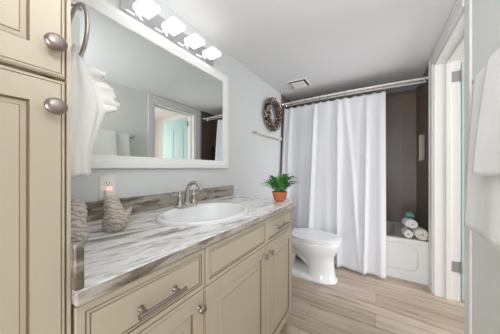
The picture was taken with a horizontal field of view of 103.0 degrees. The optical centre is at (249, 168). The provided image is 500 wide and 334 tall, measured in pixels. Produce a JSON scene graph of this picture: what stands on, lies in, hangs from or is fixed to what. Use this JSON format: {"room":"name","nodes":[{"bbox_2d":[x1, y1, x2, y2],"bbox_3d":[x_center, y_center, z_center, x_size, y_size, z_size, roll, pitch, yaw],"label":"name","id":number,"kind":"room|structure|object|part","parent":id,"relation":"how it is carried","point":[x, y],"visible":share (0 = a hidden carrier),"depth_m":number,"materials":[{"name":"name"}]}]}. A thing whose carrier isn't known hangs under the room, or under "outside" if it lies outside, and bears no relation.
{"room":"bathroom","nodes":[
{"label":"bathroom","id":0,"kind":"room"},
{"bbox_2d":[71,0,296,201],"bbox_3d":[-0.305,0.052,1.686,0.112,2.155,4.322,0,0,32],"label":"wall","id":1,"kind":"structure","parent":0,"point":[254,157],"depth_m":1.86,"materials":[{"name":"white paint"}]},
{"bbox_2d":[99,175,115,199],"bbox_3d":[-0.698,0.095,0.975,0.008,0.116,0.072,0,0,32],"label":"wall outlet","id":2,"kind":"object","parent":1,"relation":"attached to","point":[104,181],"visible":0.7,"depth_m":0.96,"materials":[{"name":"white plastic"}]},
{"bbox_2d":[104,181,111,185],"bbox_3d":[-0.696,0.075,0.974,0.002,0.026,0.034,0,0,32],"label":"receptacle","id":3,"kind":"object","parent":2,"relation":"attached to","point":[106,183],"depth_m":0.97,"materials":[{"name":"white plastic"}]},
{"bbox_2d":[104,187,113,198],"bbox_3d":[-0.683,0.120,0.966,0.026,0.062,0.036,0,0,32],"label":"night light","id":4,"kind":"object","parent":2,"relation":"attached to","point":[109,190],"visible":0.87,"depth_m":0.95,"materials":[{"name":"white plastic"}]},
{"bbox_2d":[71,0,228,168],"bbox_3d":[-0.490,-0.398,1.283,0.029,0.800,1.093,0,0,32],"label":"wall mirror","id":5,"kind":"object","parent":1,"relation":"attached to","point":[173,112],"visible":0.72,"depth_m":1.14,"materials":[{"name":"white mirror"}]},
{"bbox_2d":[84,185,233,221],"bbox_3d":[-0.501,0.199,1.274,0.020,0.087,1.288,0,0,32],"label":"backsplash","id":6,"kind":"structure","parent":1,"relation":"attached to","point":[154,201],"depth_m":1.16,"materials":[{"name":"stone"}]},
{"bbox_2d":[119,0,220,65],"bbox_3d":[-0.425,-0.866,1.267,0.155,0.099,0.685,0,0,32],"label":"vanity light","id":7,"kind":"object","parent":1,"relation":"attached to","point":[145,12],"visible":1,"depth_m":1.18,"materials":[{"name":"white glass"}]},
{"bbox_3d":[-0.541,-0.837,1.039,0.106,0.030,0.088,0,0,32],"label":"lamp shade","id":8,"kind":"part","parent":7,"relation":"part of","materials":[{"name":"white glass"}]},
{"bbox_3d":[-0.454,-0.837,1.177,0.106,0.030,0.088,0,0,32],"label":"lamp shade","id":9,"kind":"part","parent":7,"relation":"part of","materials":[{"name":"white glass"}]},
{"bbox_3d":[-0.366,-0.837,1.314,0.106,0.030,0.088,0,0,32],"label":"lamp shade","id":10,"kind":"part","parent":7,"relation":"part of","materials":[{"name":"white glass"}]},
{"bbox_3d":[-0.279,-0.837,1.452,0.106,0.030,0.088,0,0,32],"label":"lamp shade","id":11,"kind":"part","parent":7,"relation":"part of","materials":[{"name":"white glass"}]},
{"bbox_2d":[253,130,281,139],"bbox_3d":[0.228,-0.385,2.383,0.066,0.028,0.650,0,0,32],"label":"towel bar","id":12,"kind":"object","parent":1,"relation":"attached to","point":[257,131],"visible":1,"depth_m":2.28,"materials":[{"name":"white metal"}]},
{"bbox_2d":[264,97,281,131],"bbox_3d":[0.291,-0.656,2.420,0.098,0.426,0.422,0,0,32],"label":"wreath","id":13,"kind":"object","parent":1,"relation":"attached to","point":[270,102],"visible":1,"depth_m":2.36,"materials":[{"name":"brown plant"}]},
{"bbox_2d":[160,0,456,106],"bbox_3d":[0.415,-1.050,1.230,1.816,0.050,4.322,0,0,32],"label":"ceiling","id":14,"kind":"structure","parent":0,"point":[335,45],"depth_m":1.55,"materials":[{"name":"white paint"}]},
{"bbox_2d":[287,78,310,88],"bbox_3d":[0.594,-1.013,2.406,0.228,0.024,0.234,0,0,32],"label":"ceiling vent","id":15,"kind":"object","parent":14,"relation":"in","point":[303,82],"visible":1,"depth_m":2.38,"materials":[{"name":"white"}]},
{"bbox_2d":[291,81,307,88],"bbox_3d":[0.594,-1.006,2.406,0.160,0.011,0.166,0,0,32],"label":"grille","id":16,"kind":"object","parent":15,"relation":"attached to","point":[296,84],"depth_m":2.39,"materials":[{"name":"white"}]},
{"bbox_2d":[279,257,463,333],"bbox_3d":[1.107,1.155,0.081,4.216,0.050,5.522,0,0,32],"label":"floor","id":17,"kind":"structure","parent":0,"point":[358,303],"depth_m":1.59,"materials":[{"name":"brown wood"}]},
{"bbox_2d":[0,0,70,333],"bbox_3d":[-0.716,0.053,0.361,0.632,2.154,0.443,0,0,32],"label":"linen cabinet","id":18,"kind":"object","parent":17,"relation":"on","point":[35,35],"visible":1,"depth_m":0.35,"materials":[{"name":"beige paint"}]},
{"bbox_3d":[-0.484,-0.578,0.212,0.019,0.804,0.432,0,0,32],"label":"door","id":19,"kind":"part","parent":18,"relation":"part of","materials":[{"name":"beige paint"}]},
{"bbox_3d":[-0.358,-0.113,0.365,0.031,0.030,0.032,0,0,32],"label":"knob","id":20,"kind":"part","parent":18,"relation":"part of","materials":[{"name":"grey metal"}]},
{"bbox_3d":[-0.358,-0.229,0.365,0.031,0.030,0.032,0,0,32],"label":"knob","id":21,"kind":"part","parent":18,"relation":"part of","materials":[{"name":"grey metal"}]},
{"bbox_2d":[71,0,89,57],"bbox_3d":[-0.576,-0.438,0.598,0.187,0.212,0.107,0,0,32],"label":"towel ring","id":22,"kind":"object","parent":18,"relation":"attached to","point":[75,5],"visible":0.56,"depth_m":0.59,"materials":[{"name":"silver metal"}]},
{"bbox_3d":[-0.571,-0.518,0.604,0.018,0.018,0.091,0,0,32],"label":"post","id":23,"kind":"part","parent":22,"relation":"part of","materials":[{"name":"silver metal"}]},
{"bbox_2d":[71,44,119,176],"bbox_3d":[-0.547,-0.182,0.644,0.182,0.416,0.180,0,0,32],"label":"hand towel","id":24,"kind":"object","parent":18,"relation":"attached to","point":[92,99],"visible":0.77,"depth_m":0.59,"materials":[{"name":"white fabric"}]},
{"bbox_2d":[71,207,291,333],"bbox_3d":[-0.264,0.703,1.069,0.638,0.855,1.232,0,0,32],"label":"vanity cabinet","id":25,"kind":"object","parent":17,"relation":"on","point":[241,282],"visible":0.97,"depth_m":0.75,"materials":[{"name":"beige paint"}]},
{"bbox_3d":[-0.264,0.353,0.559,0.019,0.141,0.363,0,0,32],"label":"drawer","id":26,"kind":"part","parent":25,"relation":"part of","materials":[{"name":"beige paint"}]},
{"bbox_3d":[-0.239,0.362,0.546,0.037,0.017,0.142,0,0,32],"label":"handle","id":27,"kind":"part","parent":25,"relation":"part of","materials":[{"name":"grey metal"}]},
{"bbox_3d":[-0.264,0.735,0.559,0.020,0.616,0.363,0,0,32],"label":"door","id":28,"kind":"part","parent":25,"relation":"part of","materials":[{"name":"beige paint"}]},
{"bbox_2d":[71,185,295,306],"bbox_3d":[-0.252,0.210,1.104,0.622,0.126,1.308,0,0,32],"label":"countertop","id":29,"kind":"structure","parent":25,"relation":"on","point":[108,261],"depth_m":0.67,"materials":[{"name":"stone"}]},
{"bbox_2d":[71,199,91,244],"bbox_3d":[-0.551,0.168,0.602,0.103,0.147,0.106,0,0,32],"label":"bird figurine","id":30,"kind":"object","parent":29,"relation":"on","point":[79,210],"visible":0.41,"depth_m":0.60,"materials":[{"name":"beige ceramic"}]},
{"bbox_2d":[100,194,131,231],"bbox_3d":[-0.522,0.172,0.779,0.100,0.140,0.094,0,0,32],"label":"bird figurine","id":31,"kind":"object","parent":29,"relation":"on","point":[115,218],"visible":1,"depth_m":0.75,"materials":[{"name":"beige ceramic"}]},
{"bbox_2d":[170,180,201,207],"bbox_3d":[-0.335,0.149,1.159,0.152,0.154,0.210,0,0,32],"label":"faucet","id":32,"kind":"object","parent":29,"relation":"on","point":[186,203],"visible":1,"depth_m":1.16,"materials":[{"name":"silver metal"}]},
{"bbox_3d":[-0.415,0.172,1.128,0.038,0.083,0.072,0,0,32],"label":"handle","id":33,"kind":"part","parent":32,"relation":"part of","materials":[{"name":"silver metal"}]},
{"bbox_3d":[-0.378,0.218,1.186,0.052,0.015,0.160,0,0,32],"label":"plate","id":34,"kind":"part","parent":32,"relation":"part of","materials":[{"name":"silver metal"}]},
{"bbox_3d":[-0.333,0.143,1.158,0.147,0.143,0.042,0,0,32],"label":"spout","id":35,"kind":"part","parent":32,"relation":"part of","materials":[{"name":"silver metal"}]},
{"bbox_3d":[-0.341,0.172,1.245,0.038,0.083,0.072,0,0,32],"label":"handle","id":36,"kind":"part","parent":32,"relation":"part of","materials":[{"name":"silver metal"}]},
{"bbox_2d":[155,202,248,226],"bbox_3d":[-0.231,0.300,1.064,0.414,0.150,0.528,0,0,32],"label":"sink","id":37,"kind":"object","parent":29,"relation":"in","point":[203,214],"visible":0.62,"depth_m":1.16,"materials":[{"name":"white ceramic"}]},
{"bbox_2d":[262,173,300,201],"bbox_3d":[0.223,0.139,1.467,0.304,0.205,0.284,0,0,32],"label":"potted fern","id":38,"kind":"object","parent":29,"relation":"on","point":[279,184],"visible":1,"depth_m":1.42,"materials":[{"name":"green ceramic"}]},
{"bbox_2d":[272,191,286,201],"bbox_3d":[0.217,0.206,1.460,0.112,0.070,0.112,0,0,32],"label":"pot","id":39,"kind":"object","parent":38,"relation":"attached to","point":[279,196],"depth_m":1.42,"materials":[{"name":"brown ceramic"}]},
{"bbox_3d":[-0.163,0.475,0.672,0.031,0.029,0.029,0,0,32],"label":"knob","id":40,"kind":"part","parent":25,"relation":"part of","materials":[{"name":"grey metal"}]},
{"bbox_3d":[-0.041,0.735,0.911,0.020,0.616,0.464,0,0,32],"label":"door","id":41,"kind":"part","parent":25,"relation":"part of","materials":[{"name":"beige paint"}]},
{"bbox_3d":[-0.041,0.353,0.911,0.019,0.141,0.464,0,0,32],"label":"false drawer","id":42,"kind":"part","parent":25,"relation":"part of","materials":[{"name":"beige paint"}]},
{"bbox_3d":[0.190,0.353,1.276,0.019,0.141,0.392,0,0,32],"label":"drawer","id":43,"kind":"part","parent":25,"relation":"part of","materials":[{"name":"beige paint"}]},
{"bbox_3d":[0.191,0.735,1.276,0.020,0.616,0.392,0,0,32],"label":"door","id":44,"kind":"part","parent":25,"relation":"part of","materials":[{"name":"beige paint"}]},
{"bbox_3d":[0.206,0.355,1.249,0.037,0.017,0.154,0,0,32],"label":"handle","id":45,"kind":"part","parent":25,"relation":"part of","materials":[{"name":"grey metal"}]},
{"bbox_2d":[285,199,341,284],"bbox_3d":[0.557,0.762,2.175,0.823,0.735,0.462,0,0,32],"label":"toilet","id":46,"kind":"object","parent":17,"relation":"on","point":[316,248],"visible":0.69,"depth_m":1.98,"materials":[{"name":"white ceramic"}]},
{"bbox_3d":[0.665,0.931,2.106,0.548,0.398,0.366,0,0,32],"label":"bowl","id":47,"kind":"part","parent":46,"relation":"part of","materials":[{"name":"white ceramic"}]},
{"bbox_3d":[0.685,0.723,2.094,0.516,0.017,0.378,0,0,32],"label":"seat","id":48,"kind":"part","parent":46,"relation":"part of","materials":[{"name":"white"}]},
{"bbox_3d":[0.688,0.700,2.092,0.513,0.024,0.378,0,0,32],"label":"lid","id":49,"kind":"part","parent":46,"relation":"part of","materials":[{"name":"white"}]},
{"bbox_2d":[386,220,428,285],"bbox_3d":[1.286,0.922,2.648,1.543,0.415,0.792,0,0,32],"label":"bathtub","id":50,"kind":"object","parent":17,"relation":"on","point":[407,259],"visible":0.22,"depth_m":2.01,"materials":[{"name":"white ceramic"}]},
{"bbox_3d":[1.083,0.902,2.315,1.358,0.265,0.012,0,0,32],"label":"apron panel","id":51,"kind":"part","parent":50,"relation":"part of","materials":[{"name":"white ceramic"}]},
{"bbox_2d":[401,226,412,237],"bbox_3d":[1.631,0.663,2.067,0.080,0.084,0.147,0,0,27],"label":"rolled towel","id":52,"kind":"object","parent":50,"relation":"on","point":[406,231],"visible":1,"depth_m":2.01,"materials":[{"name":"white fabric"}]},
{"bbox_2d":[401,217,417,228],"bbox_3d":[1.648,0.561,2.054,0.103,0.092,0.143,0,0,22],"label":"rolled towel","id":53,"kind":"object","parent":52,"relation":"on","point":[409,222],"visible":1,"depth_m":2.00,"materials":[{"name":"white fabric"}]},
{"bbox_2d":[405,212,413,216],"bbox_3d":[1.646,0.479,2.049,0.082,0.051,0.083,0,0,32],"label":"sponge","id":54,"kind":"object","parent":53,"relation":"on","point":[408,214],"visible":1,"depth_m":2.03,"materials":[{"name":"teal"}]},
{"bbox_2d":[386,220,428,246],"bbox_3d":[1.288,0.922,2.651,1.543,0.415,0.784,0,0,32],"label":"basin","id":55,"kind":"object","parent":50,"relation":"in","point":[394,236],"depth_m":2.06,"materials":[{"name":"white ceramic"}]},
{"bbox_2d":[411,226,427,239],"bbox_3d":[1.714,0.653,2.013,0.106,0.108,0.148,0,0,24],"label":"rolled towel","id":56,"kind":"object","parent":50,"relation":"on","point":[419,232],"visible":0.96,"depth_m":1.95,"materials":[{"name":"white fabric"}]},
{"bbox_2d":[386,89,415,221],"bbox_3d":[1.587,0.052,2.986,1.717,2.155,0.100,0,0,32],"label":"wall","id":57,"kind":"structure","parent":0,"point":[400,106],"depth_m":2.66,"materials":[{"name":"brown tile"}]},
{"bbox_2d":[416,0,499,333],"bbox_3d":[1.088,0.052,0.744,0.159,2.155,4.222,0,0,32],"label":"wall","id":58,"kind":"structure","parent":0,"point":[485,13],"depth_m":1.00,"materials":[{"name":"white paint"}]},
{"bbox_2d":[282,74,428,106],"bbox_3d":[1.107,-0.892,2.367,1.544,0.064,0.080,0,0,32],"label":"curtain rod","id":59,"kind":"object","parent":58,"relation":"attached to","point":[426,78],"visible":0.97,"depth_m":2.22,"materials":[{"name":"silver metal"}]},
{"bbox_2d":[285,80,426,107],"bbox_3d":[1.158,-0.892,2.447,1.544,0.064,0.080,0,0,32],"label":"curtain rod","id":60,"kind":"object","parent":58,"relation":"attached to","point":[422,81],"visible":0.92,"depth_m":2.31,"materials":[{"name":"silver metal"}]},
{"bbox_2d":[419,135,424,160],"bbox_3d":[2.076,-0.242,2.372,0.090,0.313,0.010,0,0,32],"label":"soap niche","id":61,"kind":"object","parent":58,"relation":"attached to","point":[421,137],"depth_m":2.38,"materials":[{"name":"beige tile"}]},
{"bbox_2d":[434,11,463,301],"bbox_3d":[1.515,0.100,1.418,0.167,2.060,0.753,0,0,32],"label":"trim","id":62,"kind":"structure","parent":58,"relation":"attached to","point":[447,95],"depth_m":1.71,"materials":[{"name":"white paint"}]},
{"bbox_2d":[429,0,471,333],"bbox_3d":[1.440,0.055,1.470,0.024,2.150,0.921,0,0,32],"label":"trim","id":63,"kind":"structure","parent":58,"relation":"attached to","point":[460,6],"depth_m":1.14,"materials":[{"name":"white paint"}]},
{"bbox_2d":[451,61,463,300],"bbox_3d":[2.041,0.109,1.493,0.774,2.018,0.109,0,0,32],"label":"door","id":64,"kind":"structure","parent":58,"relation":"in","point":[456,76],"depth_m":1.68,"materials":[{"name":"teal paint"}]},
{"bbox_3d":[0.868,-0.398,0.605,0.062,0.048,0.758,0,0,32],"label":"towel bar","id":65,"kind":"object","parent":58,"relation":"attached to","visible":0},
{"bbox_2d":[464,66,499,250],"bbox_3d":[0.835,-0.073,0.619,0.078,0.695,0.641,0,0,32],"label":"bath towel","id":66,"kind":"object","parent":65,"relation":"hanging from","point":[482,198],"visible":0.49,"depth_m":0.80,"materials":[{"name":"white fabric"}]},
{"bbox_2d":[472,48,499,175],"bbox_3d":[0.816,-0.202,0.595,0.110,0.460,0.381,0,0,32],"label":"hand towel","id":67,"kind":"object","parent":66,"relation":"on","point":[486,157],"visible":1,"depth_m":0.70,"materials":[{"name":"white fabric"}]},
{"bbox_3d":[0.489,-0.864,2.763,0.010,0.092,0.044,0,0,32],"label":"curtain ring","id":68,"kind":"object","parent":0,"visible":0},
{"bbox_2d":[281,91,385,278],"bbox_3d":[0.905,0.141,2.361,1.175,1.944,0.248,0,0,32],"label":"shower curtain","id":69,"kind":"object","parent":68,"relation":"hanging from","point":[336,148],"visible":0.84,"depth_m":2.27,"materials":[{"name":"white fabric"}]}
]}

